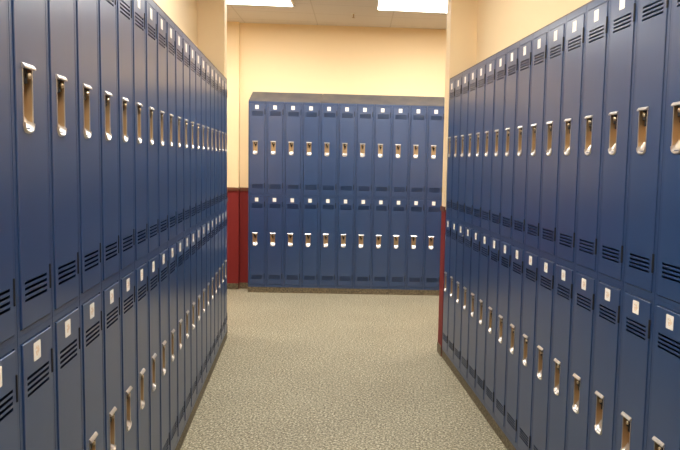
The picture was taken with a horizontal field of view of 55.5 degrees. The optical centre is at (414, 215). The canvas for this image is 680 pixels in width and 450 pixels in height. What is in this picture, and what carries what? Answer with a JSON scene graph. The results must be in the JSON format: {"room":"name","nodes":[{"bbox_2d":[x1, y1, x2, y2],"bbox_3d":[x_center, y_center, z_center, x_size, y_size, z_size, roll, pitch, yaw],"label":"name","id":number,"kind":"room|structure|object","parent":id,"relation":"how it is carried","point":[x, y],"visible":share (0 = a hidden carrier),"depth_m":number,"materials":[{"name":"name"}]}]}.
{"room":"school corridor","nodes":[
{"label":"school corridor","id":0,"kind":"room"},
{"bbox_2d":[227,21,446,283],"bbox_3d":[-1.497,-0.626,7.068,9.455,2.885,0.245,1,5,-2],"label":"wall","id":1,"kind":"structure","parent":0,"point":[261,57],"depth_m":6.93,"materials":[{"name":"paint"}]},
{"bbox_2d":[227,283,238,288],"bbox_3d":[-4.098,0.733,6.975,4.312,0.065,0.008,1,5,-2],"label":"baseboard","id":2,"kind":"structure","parent":1,"relation":"attached to","point":[229,285],"depth_m":7.04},
{"bbox_2d":[239,283,247,288],"bbox_3d":[-1.877,0.778,7.092,0.136,0.065,0.008,1,5,-2],"label":"baseboard","id":3,"kind":"structure","parent":1,"relation":"attached to","point":[241,285],"depth_m":7.09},
{"bbox_2d":[248,287,438,295],"bbox_3d":[-0.766,0.813,7.032,2.080,0.060,0.196,1,5,-2],"label":"trim","id":4,"kind":"structure","parent":1,"relation":"attached to","point":[250,289],"depth_m":6.93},
{"bbox_2d":[248,195,265,286],"bbox_3d":[-1.698,0.267,6.949,0.187,0.994,0.198,1,5,-2],"label":"locker","id":5,"kind":"object","parent":4,"relation":"on","point":[256,203],"visible":0.97,"depth_m":6.86,"materials":[{"name":"blue metal"}]},
{"bbox_2d":[248,101,266,194],"bbox_3d":[-1.673,-0.719,6.867,0.187,0.985,0.198,1,5,-2],"label":"locker","id":6,"kind":"object","parent":5,"relation":"on","point":[257,128],"visible":0.99,"depth_m":6.78,"materials":[{"name":"blue metal"}]},
{"bbox_2d":[266,195,283,286],"bbox_3d":[-1.508,0.271,6.955,0.187,0.994,0.198,1,5,-2],"label":"locker","id":7,"kind":"object","parent":4,"relation":"on","point":[274,204],"visible":0.97,"depth_m":6.87,"materials":[{"name":"blue metal"}]},
{"bbox_2d":[266,102,284,194],"bbox_3d":[-1.484,-0.715,6.873,0.187,0.985,0.198,1,5,-2],"label":"locker","id":8,"kind":"object","parent":7,"relation":"on","point":[274,133],"visible":0.98,"depth_m":6.78,"materials":[{"name":"blue metal"}]},
{"bbox_2d":[283,195,301,287],"bbox_3d":[-1.320,0.275,6.962,0.187,0.994,0.198,1,5,-2],"label":"locker","id":9,"kind":"object","parent":4,"relation":"on","point":[292,204],"visible":0.98,"depth_m":6.87,"materials":[{"name":"blue metal"}]},
{"bbox_2d":[284,102,302,195],"bbox_3d":[-1.295,-0.711,6.880,0.187,0.985,0.198,1,5,-2],"label":"locker","id":10,"kind":"object","parent":9,"relation":"on","point":[293,110],"visible":0.97,"depth_m":6.79,"materials":[{"name":"blue metal"}]},
{"bbox_2d":[301,196,319,287],"bbox_3d":[-1.131,0.280,6.968,0.187,0.994,0.198,1,5,-2],"label":"locker","id":11,"kind":"object","parent":4,"relation":"on","point":[310,204],"visible":0.95,"depth_m":6.88,"materials":[{"name":"blue metal"}]},
{"bbox_2d":[302,103,320,195],"bbox_3d":[-1.106,-0.707,6.886,0.187,0.985,0.198,1,5,-2],"label":"locker","id":12,"kind":"object","parent":11,"relation":"on","point":[310,128],"visible":0.98,"depth_m":6.80,"materials":[{"name":"blue metal"}]},
{"bbox_2d":[249,92,322,102],"bbox_3d":[-1.377,-1.264,6.841,0.753,0.118,0.196,1,5,-2],"label":"locker top","id":13,"kind":"object","parent":12,"relation":"on","point":[255,96],"visible":0.79,"depth_m":6.83,"materials":[{"name":"grey metal"}]},
{"bbox_2d":[318,196,336,287],"bbox_3d":[-0.942,0.284,6.974,0.187,0.994,0.198,1,5,-2],"label":"locker","id":14,"kind":"object","parent":4,"relation":"on","point":[327,204],"visible":0.97,"depth_m":6.88,"materials":[{"name":"blue metal"}]},
{"bbox_2d":[320,103,338,196],"bbox_3d":[-0.917,-0.703,6.892,0.187,0.985,0.198,1,5,-2],"label":"locker","id":15,"kind":"object","parent":14,"relation":"on","point":[329,111],"visible":0.98,"depth_m":6.80,"materials":[{"name":"blue metal"}]},
{"bbox_2d":[336,197,354,288],"bbox_3d":[-0.753,0.288,6.980,0.187,0.994,0.198,1,5,-2],"label":"locker","id":16,"kind":"object","parent":4,"relation":"on","point":[345,205],"visible":0.99,"depth_m":6.89,"materials":[{"name":"blue metal"}]},
{"bbox_2d":[337,104,356,196],"bbox_3d":[-0.728,-0.698,6.898,0.187,0.985,0.198,1,5,-2],"label":"locker","id":17,"kind":"object","parent":16,"relation":"on","point":[346,117],"visible":0.98,"depth_m":6.81,"materials":[{"name":"blue metal"}]},
{"bbox_2d":[353,197,372,288],"bbox_3d":[-0.564,0.292,6.986,0.187,0.994,0.198,1,5,-2],"label":"locker","id":18,"kind":"object","parent":4,"relation":"on","point":[362,230],"visible":0.98,"depth_m":6.90,"materials":[{"name":"blue metal"}]},
{"bbox_2d":[355,104,373,196],"bbox_3d":[-0.539,-0.694,6.904,0.187,0.985,0.198,1,5,-2],"label":"locker","id":19,"kind":"object","parent":18,"relation":"on","point":[364,112],"visible":0.99,"depth_m":6.82,"materials":[{"name":"blue metal"}]},
{"bbox_2d":[371,197,389,288],"bbox_3d":[-0.375,0.296,6.992,0.187,0.994,0.198,1,5,-2],"label":"locker","id":20,"kind":"object","parent":4,"relation":"on","point":[381,206],"visible":0.97,"depth_m":6.91,"materials":[{"name":"blue metal"}]},
{"bbox_2d":[373,105,391,197],"bbox_3d":[-0.350,-0.690,6.910,0.187,0.985,0.198,1,5,-2],"label":"locker","id":21,"kind":"object","parent":20,"relation":"on","point":[382,114],"visible":0.99,"depth_m":6.82,"materials":[{"name":"blue metal"}]},
{"bbox_2d":[321,94,444,105],"bbox_3d":[-0.337,-1.241,6.874,1.320,0.118,0.196,1,5,-2],"label":"locker top","id":22,"kind":"object","parent":21,"relation":"on","point":[326,98],"visible":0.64,"depth_m":6.87,"materials":[{"name":"grey metal"}]},
{"bbox_2d":[388,198,407,289],"bbox_3d":[-0.186,0.300,6.998,0.187,0.994,0.198,1,5,-2],"label":"locker","id":23,"kind":"object","parent":4,"relation":"on","point":[398,207],"visible":0.98,"depth_m":6.91,"materials":[{"name":"blue metal"}]},
{"bbox_2d":[390,105,409,197],"bbox_3d":[-0.162,-0.686,6.916,0.187,0.985,0.198,1,5,-2],"label":"locker","id":24,"kind":"object","parent":23,"relation":"on","point":[400,113],"visible":1,"depth_m":6.83,"materials":[{"name":"blue metal"}]},
{"bbox_2d":[406,198,424,289],"bbox_3d":[0.003,0.304,7.004,0.187,0.994,0.198,1,5,-2],"label":"locker","id":25,"kind":"object","parent":4,"relation":"on","point":[414,255],"visible":0.98,"depth_m":6.92,"materials":[{"name":"blue metal"}]},
{"bbox_2d":[408,106,427,198],"bbox_3d":[0.028,-0.682,6.922,0.187,0.985,0.198,1,5,-2],"label":"locker","id":26,"kind":"object","parent":25,"relation":"on","point":[418,115],"visible":0.98,"depth_m":6.83,"materials":[{"name":"blue metal"}]},
{"bbox_2d":[423,199,441,289],"bbox_3d":[0.192,0.309,7.010,0.187,0.994,0.198,1,5,-2],"label":"locker","id":27,"kind":"object","parent":4,"relation":"on","point":[432,234],"visible":0.86,"depth_m":6.92,"materials":[{"name":"blue metal"}]},
{"bbox_2d":[425,106,443,198],"bbox_3d":[0.216,-0.678,6.928,0.187,0.985,0.198,1,5,-2],"label":"locker","id":28,"kind":"object","parent":27,"relation":"on","point":[435,119],"visible":0.97,"depth_m":6.84,"materials":[{"name":"blue metal"}]},
{"bbox_2d":[227,0,446,28],"bbox_3d":[-0.458,-1.708,2.368,11.000,0.100,13.000,1,5,0],"label":"ceiling","id":29,"kind":"structure","parent":0,"point":[305,12],"depth_m":6.41,"materials":[{"name":"tile"}]},
{"bbox_2d":[227,0,294,6],"bbox_3d":[-1.487,-1.952,5.731,0.760,0.020,0.500,1,5,-4],"label":"recessed light","id":30,"kind":"object","parent":29,"relation":"in","point":[281,3],"visible":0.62,"depth_m":5.89,"materials":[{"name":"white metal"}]},
{"bbox_2d":[376,0,446,12],"bbox_3d":[0.032,-1.923,5.831,0.760,0.020,0.500,1,5,-5],"label":"recessed light","id":31,"kind":"object","parent":29,"relation":"in","point":[430,6],"visible":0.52,"depth_m":5.87,"materials":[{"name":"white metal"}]},
{"bbox_2d":[180,289,506,449],"bbox_3d":[-0.531,1.265,2.615,11.000,0.100,13.000,1,5,0],"label":"floor","id":32,"kind":"structure","parent":0,"point":[292,371],"depth_m":4.15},
{"bbox_2d":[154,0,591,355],"bbox_3d":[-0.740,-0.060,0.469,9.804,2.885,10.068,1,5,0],"label":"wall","id":33,"kind":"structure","parent":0,"point":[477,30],"depth_m":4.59,"materials":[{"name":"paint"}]},
{"bbox_2d":[175,332,226,449],"bbox_3d":[-1.251,1.131,3.062,0.218,0.060,4.160,1,5,-10],"label":"trim","id":34,"kind":"structure","parent":33,"relation":"attached to","point":[187,426],"depth_m":3.74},
{"bbox_2d":[0,340,19,449],"bbox_3d":[-0.907,0.759,1.259,0.198,0.994,0.187,1,5,-10],"label":"locker","id":35,"kind":"object","parent":34,"relation":"on","point":[9,385],"visible":0.99,"depth_m":1.29,"materials":[{"name":"blue metal"}]},
{"bbox_2d":[0,0,16,349],"bbox_3d":[-0.882,-0.227,1.177,0.198,0.985,0.187,1,5,-10],"label":"locker","id":36,"kind":"object","parent":35,"relation":"on","point":[8,312],"visible":1,"depth_m":1.26,"materials":[{"name":"blue metal"}]},
{"bbox_2d":[17,318,54,449],"bbox_3d":[-0.940,0.743,1.444,0.198,0.994,0.187,1,5,-10],"label":"locker","id":37,"kind":"object","parent":34,"relation":"on","point":[35,348],"visible":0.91,"depth_m":1.43,"materials":[{"name":"blue metal"}]},
{"bbox_2d":[8,0,51,338],"bbox_3d":[-0.915,-0.243,1.363,0.198,0.985,0.187,1,5,-10],"label":"locker","id":38,"kind":"object","parent":37,"relation":"on","point":[27,23],"visible":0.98,"depth_m":1.38,"materials":[{"name":"blue metal"}]},
{"bbox_2d":[52,300,81,449],"bbox_3d":[-0.972,0.727,1.630,0.198,0.994,0.187,1,5,-10],"label":"locker","id":39,"kind":"object","parent":34,"relation":"on","point":[66,324],"visible":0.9,"depth_m":1.61,"materials":[{"name":"blue metal"}]},
{"bbox_2d":[45,0,79,316],"bbox_3d":[-0.948,-0.260,1.548,0.198,0.985,0.187,1,5,-10],"label":"locker","id":40,"kind":"object","parent":39,"relation":"on","point":[59,14],"visible":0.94,"depth_m":1.56,"materials":[{"name":"blue metal"}]},
{"bbox_2d":[80,287,103,449],"bbox_3d":[-1.005,0.710,1.815,0.198,0.994,0.187,1,5,-10],"label":"locker","id":41,"kind":"object","parent":34,"relation":"on","point":[91,304],"visible":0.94,"depth_m":1.80,"materials":[{"name":"blue metal"}]},
{"bbox_2d":[74,0,100,298],"bbox_3d":[-0.981,-0.276,1.734,0.198,0.985,0.187,1,5,-10],"label":"locker","id":42,"kind":"object","parent":41,"relation":"on","point":[85,11],"visible":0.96,"depth_m":1.75,"materials":[{"name":"blue metal"}]},
{"bbox_2d":[101,275,121,449],"bbox_3d":[-1.038,0.694,2.001,0.198,0.994,0.187,1,5,-10],"label":"locker","id":43,"kind":"object","parent":34,"relation":"on","point":[110,290],"visible":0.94,"depth_m":1.99,"materials":[{"name":"blue metal"}]},
{"bbox_2d":[97,0,118,285],"bbox_3d":[-1.014,-0.292,1.919,0.198,0.985,0.187,1,5,-10],"label":"locker","id":44,"kind":"object","parent":43,"relation":"on","point":[106,9],"visible":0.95,"depth_m":1.93,"materials":[{"name":"blue metal"}]},
{"bbox_2d":[119,266,136,449],"bbox_3d":[-1.071,0.678,2.187,0.198,0.994,0.187,1,5,-10],"label":"locker","id":45,"kind":"object","parent":34,"relation":"on","point":[127,278],"visible":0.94,"depth_m":2.18,"materials":[{"name":"blue metal"}]},
{"bbox_2d":[116,0,134,274],"bbox_3d":[-1.046,-0.308,2.105,0.198,0.985,0.187,1,5,-10],"label":"locker","id":46,"kind":"object","parent":45,"relation":"on","point":[123,7],"visible":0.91,"depth_m":2.11,"materials":[{"name":"blue metal"}]},
{"bbox_2d":[134,258,148,449],"bbox_3d":[-1.104,0.662,2.372,0.198,0.994,0.187,1,5,-10],"label":"locker","id":47,"kind":"object","parent":34,"relation":"on","point":[141,278],"visible":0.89,"depth_m":2.37,"materials":[{"name":"blue metal"}]},
{"bbox_2d":[131,0,146,264],"bbox_3d":[-1.079,-0.325,2.290,0.198,0.985,0.187,1,5,-10],"label":"locker","id":48,"kind":"object","parent":47,"relation":"on","point":[138,6],"visible":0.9,"depth_m":2.29,"materials":[{"name":"blue metal"}]},
{"bbox_2d":[147,251,159,449],"bbox_3d":[-1.137,0.645,2.558,0.198,0.994,0.187,1,5,-10],"label":"locker","id":49,"kind":"object","parent":34,"relation":"on","point":[152,260],"visible":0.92,"depth_m":2.55,"materials":[{"name":"blue metal"}]},
{"bbox_2d":[145,0,157,256],"bbox_3d":[-1.112,-0.341,2.476,0.198,0.985,0.187,1,5,-10],"label":"locker","id":50,"kind":"object","parent":49,"relation":"on","point":[150,6],"visible":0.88,"depth_m":2.48,"materials":[{"name":"blue metal"}]},
{"bbox_2d":[158,244,169,449],"bbox_3d":[-1.169,0.629,2.743,0.198,0.994,0.187,1,5,-10],"label":"locker","id":51,"kind":"object","parent":34,"relation":"on","point":[163,252],"visible":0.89,"depth_m":2.74,"materials":[{"name":"blue metal"}]},
{"bbox_2d":[156,5,167,249],"bbox_3d":[-1.145,-0.357,2.661,0.198,0.985,0.187,1,5,-10],"label":"locker","id":52,"kind":"object","parent":51,"relation":"on","point":[161,41],"visible":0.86,"depth_m":2.66,"materials":[{"name":"blue metal"}]},
{"bbox_2d":[168,239,177,449],"bbox_3d":[-1.202,0.613,2.929,0.198,0.994,0.187,1,5,-10],"label":"locker","id":53,"kind":"object","parent":34,"relation":"on","point":[172,257],"visible":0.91,"depth_m":2.93,"materials":[{"name":"blue metal"}]},
{"bbox_2d":[166,16,175,243],"bbox_3d":[-1.178,-0.373,2.847,0.198,0.985,0.187,1,5,-10],"label":"locker","id":54,"kind":"object","parent":53,"relation":"on","point":[170,26],"visible":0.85,"depth_m":2.85,"materials":[{"name":"blue metal"}]},
{"bbox_2d":[176,235,184,443],"bbox_3d":[-1.235,0.597,3.114,0.198,0.994,0.187,1,5,-10],"label":"locker","id":55,"kind":"object","parent":34,"relation":"on","point":[179,241],"visible":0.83,"depth_m":3.11,"materials":[{"name":"blue metal"}]},
{"bbox_2d":[175,25,183,238],"bbox_3d":[-1.211,-0.389,3.032,0.198,0.985,0.187,1,5,-10],"label":"locker","id":56,"kind":"object","parent":55,"relation":"on","point":[178,34],"visible":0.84,"depth_m":3.03,"materials":[{"name":"blue metal"}]},
{"bbox_2d":[183,231,190,427],"bbox_3d":[-1.268,0.581,3.300,0.198,0.994,0.187,1,5,-10],"label":"locker","id":57,"kind":"object","parent":34,"relation":"on","point":[186,237],"visible":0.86,"depth_m":3.30,"materials":[{"name":"blue metal"}]},
{"bbox_2d":[182,33,189,233],"bbox_3d":[-1.244,-0.406,3.218,0.198,0.985,0.187,1,5,-10],"label":"locker","id":58,"kind":"object","parent":57,"relation":"on","point":[185,41],"visible":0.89,"depth_m":3.22,"materials":[{"name":"blue metal"}]},
{"bbox_2d":[152,0,223,75],"bbox_3d":[-1.201,-0.938,2.890,0.218,0.130,4.158,1,5,-10],"label":"locker top","id":59,"kind":"object","parent":58,"relation":"on","point":[152,0],"visible":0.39,"depth_m":3.11,"materials":[{"name":"blue metal"}]},
{"bbox_2d":[190,227,196,411],"bbox_3d":[-1.301,0.565,3.485,0.198,0.994,0.187,1,5,-10],"label":"locker","id":60,"kind":"object","parent":34,"relation":"on","point":[193,378],"visible":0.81,"depth_m":3.48,"materials":[{"name":"blue metal"}]},
{"bbox_2d":[189,40,195,229],"bbox_3d":[-1.276,-0.422,3.403,0.198,0.985,0.187,1,5,-10],"label":"locker","id":61,"kind":"object","parent":60,"relation":"on","point":[192,68],"visible":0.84,"depth_m":3.40,"materials":[{"name":"blue metal"}]},
{"bbox_2d":[196,224,201,399],"bbox_3d":[-1.333,0.548,3.671,0.198,0.994,0.187,1,5,-10],"label":"locker","id":62,"kind":"object","parent":34,"relation":"on","point":[198,227],"visible":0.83,"depth_m":3.67,"materials":[{"name":"blue metal"}]},
{"bbox_2d":[195,46,200,225],"bbox_3d":[-1.309,-0.438,3.589,0.198,0.985,0.187,1,5,-10],"label":"locker","id":63,"kind":"object","parent":62,"relation":"on","point":[197,52],"visible":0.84,"depth_m":3.59,"materials":[{"name":"blue metal"}]},
{"bbox_2d":[201,220,206,388],"bbox_3d":[-1.366,0.532,3.856,0.198,0.994,0.187,1,5,-10],"label":"locker","id":64,"kind":"object","parent":34,"relation":"on","point":[203,224],"visible":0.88,"depth_m":3.86,"materials":[{"name":"blue metal"}]},
{"bbox_2d":[200,52,205,222],"bbox_3d":[-1.342,-0.454,3.774,0.198,0.985,0.187,1,5,-10],"label":"locker","id":65,"kind":"object","parent":64,"relation":"on","point":[202,57],"visible":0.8,"depth_m":3.77,"materials":[{"name":"blue metal"}]},
{"bbox_2d":[206,218,210,376],"bbox_3d":[-1.399,0.516,4.042,0.198,0.994,0.187,1,5,-10],"label":"locker","id":66,"kind":"object","parent":34,"relation":"on","point":[208,230],"visible":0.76,"depth_m":4.04,"materials":[{"name":"blue metal"}]},
{"bbox_2d":[205,57,209,219],"bbox_3d":[-1.375,-0.470,3.960,0.198,0.985,0.187,1,5,-10],"label":"locker","id":67,"kind":"object","parent":66,"relation":"on","point":[207,62],"visible":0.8,"depth_m":3.96,"materials":[{"name":"blue metal"}]},
{"bbox_2d":[210,215,214,367],"bbox_3d":[-1.432,0.500,4.227,0.198,0.994,0.187,1,5,-10],"label":"locker","id":68,"kind":"object","parent":34,"relation":"on","point":[212,340],"visible":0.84,"depth_m":4.22,"materials":[{"name":"blue metal"}]},
{"bbox_2d":[210,62,213,216],"bbox_3d":[-1.408,-0.487,4.145,0.198,0.985,0.187,1,5,-10],"label":"locker","id":69,"kind":"object","parent":68,"relation":"on","point":[211,65],"visible":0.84,"depth_m":4.14,"materials":[{"name":"blue metal"}]},
{"bbox_2d":[214,213,217,358],"bbox_3d":[-1.465,0.483,4.413,0.198,0.994,0.187,1,5,-10],"label":"locker","id":70,"kind":"object","parent":34,"relation":"on","point":[216,214],"visible":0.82,"depth_m":4.41,"materials":[{"name":"blue metal"}]},
{"bbox_2d":[214,67,217,214],"bbox_3d":[-1.440,-0.503,4.331,0.198,0.985,0.187,1,5,-10],"label":"locker","id":71,"kind":"object","parent":70,"relation":"on","point":[215,69],"visible":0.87,"depth_m":4.34,"materials":[{"name":"blue metal"}]},
{"bbox_2d":[218,211,220,349],"bbox_3d":[-1.498,0.467,4.598,0.198,0.994,0.187,1,5,-10],"label":"locker","id":72,"kind":"object","parent":34,"relation":"on","point":[219,213],"visible":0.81,"depth_m":4.61,"materials":[{"name":"blue metal"}]},
{"bbox_2d":[217,70,220,211],"bbox_3d":[-1.473,-0.519,4.516,0.198,0.985,0.187,1,5,-10],"label":"locker","id":73,"kind":"object","parent":72,"relation":"on","point":[218,72],"visible":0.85,"depth_m":4.53,"materials":[{"name":"blue metal"}]},
{"bbox_2d":[221,209,224,342],"bbox_3d":[-1.530,0.451,4.784,0.198,0.994,0.187,1,5,-10],"label":"locker","id":74,"kind":"object","parent":34,"relation":"on","point":[222,211],"visible":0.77,"depth_m":4.78,"materials":[{"name":"blue metal"}]},
{"bbox_2d":[221,74,223,209],"bbox_3d":[-1.506,-0.535,4.702,0.198,0.985,0.187,1,5,-10],"label":"locker","id":75,"kind":"object","parent":74,"relation":"on","point":[222,76],"visible":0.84,"depth_m":4.70,"materials":[{"name":"blue metal"}]},
{"bbox_2d":[224,207,226,335],"bbox_3d":[-1.563,0.435,4.969,0.198,0.994,0.187,1,5,-10],"label":"locker","id":76,"kind":"object","parent":34,"relation":"on","point":[225,209],"visible":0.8,"depth_m":4.97,"materials":[{"name":"blue metal"}]},
{"bbox_2d":[224,77,226,207],"bbox_3d":[-1.539,-0.551,4.888,0.198,0.985,0.187,1,5,-10],"label":"locker","id":77,"kind":"object","parent":76,"relation":"on","point":[225,79],"visible":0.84,"depth_m":4.88,"materials":[{"name":"blue metal"}]},
{"bbox_2d":[442,349,515,449],"bbox_3d":[0.587,1.171,3.121,0.192,0.060,3.404,1,5,-10],"label":"trim","id":78,"kind":"structure","parent":33,"relation":"attached to","point":[478,403],"depth_m":3.73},
{"bbox_2d":[442,216,451,355],"bbox_3d":[0.317,0.507,4.653,0.198,0.994,0.187,1,5,-10],"label":"locker","id":79,"kind":"object","parent":78,"relation":"on","point":[448,219],"visible":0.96,"depth_m":4.62,"materials":[{"name":"blue metal"}]},
{"bbox_2d":[446,76,455,217],"bbox_3d":[0.341,-0.479,4.571,0.198,0.985,0.187,1,5,-10],"label":"locker","id":80,"kind":"object","parent":79,"relation":"on","point":[452,87],"visible":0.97,"depth_m":4.54,"materials":[{"name":"blue metal"}]},
{"bbox_2d":[448,219,457,363],"bbox_3d":[0.349,0.524,4.468,0.198,0.994,0.187,1,5,-10],"label":"locker","id":81,"kind":"object","parent":78,"relation":"on","point":[454,227],"visible":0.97,"depth_m":4.44,"materials":[{"name":"blue metal"}]},
{"bbox_2d":[452,73,462,220],"bbox_3d":[0.374,-0.463,4.386,0.198,0.985,0.187,1,5,-10],"label":"locker","id":82,"kind":"object","parent":81,"relation":"on","point":[458,91],"visible":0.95,"depth_m":4.36,"materials":[{"name":"blue metal"}]},
{"bbox_2d":[450,0,594,78],"bbox_3d":[0.639,-0.890,2.950,0.192,0.116,3.401,1,5,-10],"label":"locker top","id":83,"kind":"object","parent":82,"relation":"on","point":[592,0],"visible":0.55,"depth_m":2.94,"materials":[{"name":"blue metal"}]},
{"bbox_2d":[454,221,464,372],"bbox_3d":[0.382,0.540,4.282,0.198,0.994,0.187,1,5,-10],"label":"locker","id":84,"kind":"object","parent":78,"relation":"on","point":[461,226],"visible":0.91,"depth_m":4.25,"materials":[{"name":"blue metal"}]},
{"bbox_2d":[458,69,469,222],"bbox_3d":[0.406,-0.447,4.200,0.198,0.985,0.187,1,5,-10],"label":"locker","id":85,"kind":"object","parent":84,"relation":"on","point":[466,75],"visible":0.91,"depth_m":4.17,"materials":[{"name":"blue metal"}]},
{"bbox_2d":[460,224,472,382],"bbox_3d":[0.414,0.556,4.096,0.198,0.994,0.187,1,5,-10],"label":"locker","id":86,"kind":"object","parent":78,"relation":"on","point":[468,229],"visible":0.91,"depth_m":4.07,"materials":[{"name":"blue metal"}]},
{"bbox_2d":[465,64,477,225],"bbox_3d":[0.439,-0.430,4.015,0.198,0.985,0.187,1,5,-10],"label":"locker","id":87,"kind":"object","parent":86,"relation":"on","point":[474,70],"visible":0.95,"depth_m":3.99,"materials":[{"name":"blue metal"}]},
{"bbox_2d":[468,227,480,393],"bbox_3d":[0.447,0.572,3.911,0.198,0.994,0.187,1,5,-10],"label":"locker","id":88,"kind":"object","parent":78,"relation":"on","point":[476,235],"visible":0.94,"depth_m":3.88,"materials":[{"name":"blue metal"}]},
{"bbox_2d":[473,60,486,229],"bbox_3d":[0.471,-0.414,3.829,0.198,0.985,0.187,1,5,-10],"label":"locker","id":89,"kind":"object","parent":88,"relation":"on","point":[481,80],"visible":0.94,"depth_m":3.80,"materials":[{"name":"blue metal"}]},
{"bbox_2d":[476,230,489,404],"bbox_3d":[0.479,0.588,3.725,0.198,0.994,0.187,1,5,-10],"label":"locker","id":90,"kind":"object","parent":78,"relation":"on","point":[485,236],"visible":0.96,"depth_m":3.70,"materials":[{"name":"blue metal"}]},
{"bbox_2d":[481,54,496,232],"bbox_3d":[0.504,-0.398,3.643,0.198,0.985,0.187,1,5,-10],"label":"locker","id":91,"kind":"object","parent":90,"relation":"on","point":[491,62],"visible":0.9,"depth_m":3.61,"materials":[{"name":"blue metal"}]},
{"bbox_2d":[484,234,500,418],"bbox_3d":[0.512,0.605,3.540,0.198,0.994,0.187,1,5,-10],"label":"locker","id":92,"kind":"object","parent":78,"relation":"on","point":[494,260],"visible":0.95,"depth_m":3.51,"materials":[{"name":"blue metal"}]},
{"bbox_2d":[490,49,506,236],"bbox_3d":[0.536,-0.382,3.458,0.198,0.985,0.187,1,5,-10],"label":"locker","id":93,"kind":"object","parent":92,"relation":"on","point":[501,57],"visible":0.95,"depth_m":3.43,"materials":[{"name":"blue metal"}]},
{"bbox_2d":[494,238,511,433],"bbox_3d":[0.545,0.621,3.354,0.198,0.994,0.187,1,5,-10],"label":"locker","id":94,"kind":"object","parent":78,"relation":"on","point":[505,245],"visible":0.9,"depth_m":3.33,"materials":[{"name":"blue metal"}]},
{"bbox_2d":[501,42,519,241],"bbox_3d":[0.569,-0.365,3.272,0.198,0.985,0.187,1,5,-10],"label":"locker","id":95,"kind":"object","parent":94,"relation":"on","point":[513,51],"visible":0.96,"depth_m":3.24,"materials":[{"name":"blue metal"}]},
{"bbox_2d":[505,242,524,449],"bbox_3d":[0.577,0.637,3.169,0.198,0.994,0.187,1,5,-10],"label":"locker","id":96,"kind":"object","parent":78,"relation":"on","point":[518,251],"visible":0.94,"depth_m":3.14,"materials":[{"name":"blue metal"}]},
{"bbox_2d":[512,35,532,246],"bbox_3d":[0.602,-0.349,3.087,0.198,0.985,0.187,1,5,-10],"label":"locker","id":97,"kind":"object","parent":96,"relation":"on","point":[526,45],"visible":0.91,"depth_m":3.06,"materials":[{"name":"blue metal"}]},
{"bbox_2d":[517,247,538,449],"bbox_3d":[0.610,0.653,2.983,0.198,0.994,0.187,1,5,-10],"label":"locker","id":98,"kind":"object","parent":78,"relation":"on","point":[531,261],"visible":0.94,"depth_m":2.96,"materials":[{"name":"blue metal"}]},
{"bbox_2d":[525,26,548,252],"bbox_3d":[0.634,-0.333,2.901,0.198,0.985,0.187,1,5,-10],"label":"locker","id":99,"kind":"object","parent":98,"relation":"on","point":[540,38],"visible":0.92,"depth_m":2.87,"materials":[{"name":"blue metal"}]},
{"bbox_2d":[531,253,555,449],"bbox_3d":[0.642,0.669,2.798,0.198,0.994,0.187,1,5,-10],"label":"locker","id":100,"kind":"object","parent":78,"relation":"on","point":[547,265],"visible":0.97,"depth_m":2.77,"materials":[{"name":"blue metal"}]},
{"bbox_2d":[540,16,566,258],"bbox_3d":[0.667,-0.317,2.716,0.198,0.985,0.187,1,5,-10],"label":"locker","id":101,"kind":"object","parent":100,"relation":"on","point":[554,84],"visible":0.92,"depth_m":2.69,"materials":[{"name":"blue metal"}]},
{"bbox_2d":[548,259,574,449],"bbox_3d":[0.675,0.686,2.612,0.198,0.994,0.187,1,5,-10],"label":"locker","id":102,"kind":"object","parent":78,"relation":"on","point":[565,273],"visible":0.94,"depth_m":2.58,"materials":[{"name":"blue metal"}]},
{"bbox_2d":[556,5,586,266],"bbox_3d":[0.699,-0.301,2.530,0.198,0.985,0.187,1,5,-10],"label":"locker","id":103,"kind":"object","parent":102,"relation":"on","point":[575,21],"visible":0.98,"depth_m":2.50,"materials":[{"name":"blue metal"}]},
{"bbox_2d":[567,267,596,449],"bbox_3d":[0.707,0.702,2.426,0.198,0.994,0.187,1,5,-10],"label":"locker","id":104,"kind":"object","parent":78,"relation":"on","point":[585,284],"visible":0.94,"depth_m":2.39,"materials":[{"name":"blue metal"}]},
{"bbox_2d":[575,0,610,274],"bbox_3d":[0.732,-0.284,2.345,0.198,0.985,0.187,1,5,-10],"label":"locker","id":105,"kind":"object","parent":104,"relation":"on","point":[598,11],"visible":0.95,"depth_m":2.32,"materials":[{"name":"blue metal"}]},
{"bbox_2d":[589,276,623,449],"bbox_3d":[0.740,0.718,2.241,0.198,0.994,0.187,1,5,-10],"label":"locker","id":106,"kind":"object","parent":78,"relation":"on","point":[609,296],"visible":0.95,"depth_m":2.20,"materials":[{"name":"blue metal"}]},
{"bbox_2d":[597,0,637,285],"bbox_3d":[0.764,-0.268,2.159,0.198,0.985,0.187,1,5,-10],"label":"locker","id":107,"kind":"object","parent":106,"relation":"on","point":[623,13],"visible":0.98,"depth_m":2.13,"materials":[{"name":"blue metal"}]},
{"bbox_2d":[615,286,654,449],"bbox_3d":[0.772,0.734,2.055,0.198,0.994,0.187,1,5,-10],"label":"locker","id":108,"kind":"object","parent":78,"relation":"on","point":[637,308],"visible":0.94,"depth_m":2.01,"materials":[{"name":"blue metal"}]},
{"bbox_2d":[624,0,671,297],"bbox_3d":[0.797,-0.252,1.973,0.198,0.985,0.187,1,5,-10],"label":"locker","id":109,"kind":"object","parent":108,"relation":"on","point":[654,16],"visible":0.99,"depth_m":1.95,"materials":[{"name":"blue metal"}]},
{"bbox_2d":[646,298,679,449],"bbox_3d":[0.805,0.750,1.870,0.198,0.994,0.187,1,5,-10],"label":"locker","id":110,"kind":"object","parent":78,"relation":"on","point":[663,430],"visible":0.98,"depth_m":1.85,"materials":[{"name":"blue metal"}]},
{"bbox_2d":[655,0,679,307],"bbox_3d":[0.829,-0.236,1.788,0.198,0.985,0.187,1,5,-10],"label":"locker","id":111,"kind":"object","parent":110,"relation":"on","point":[667,288],"visible":1,"depth_m":1.82,"materials":[{"name":"blue metal"}]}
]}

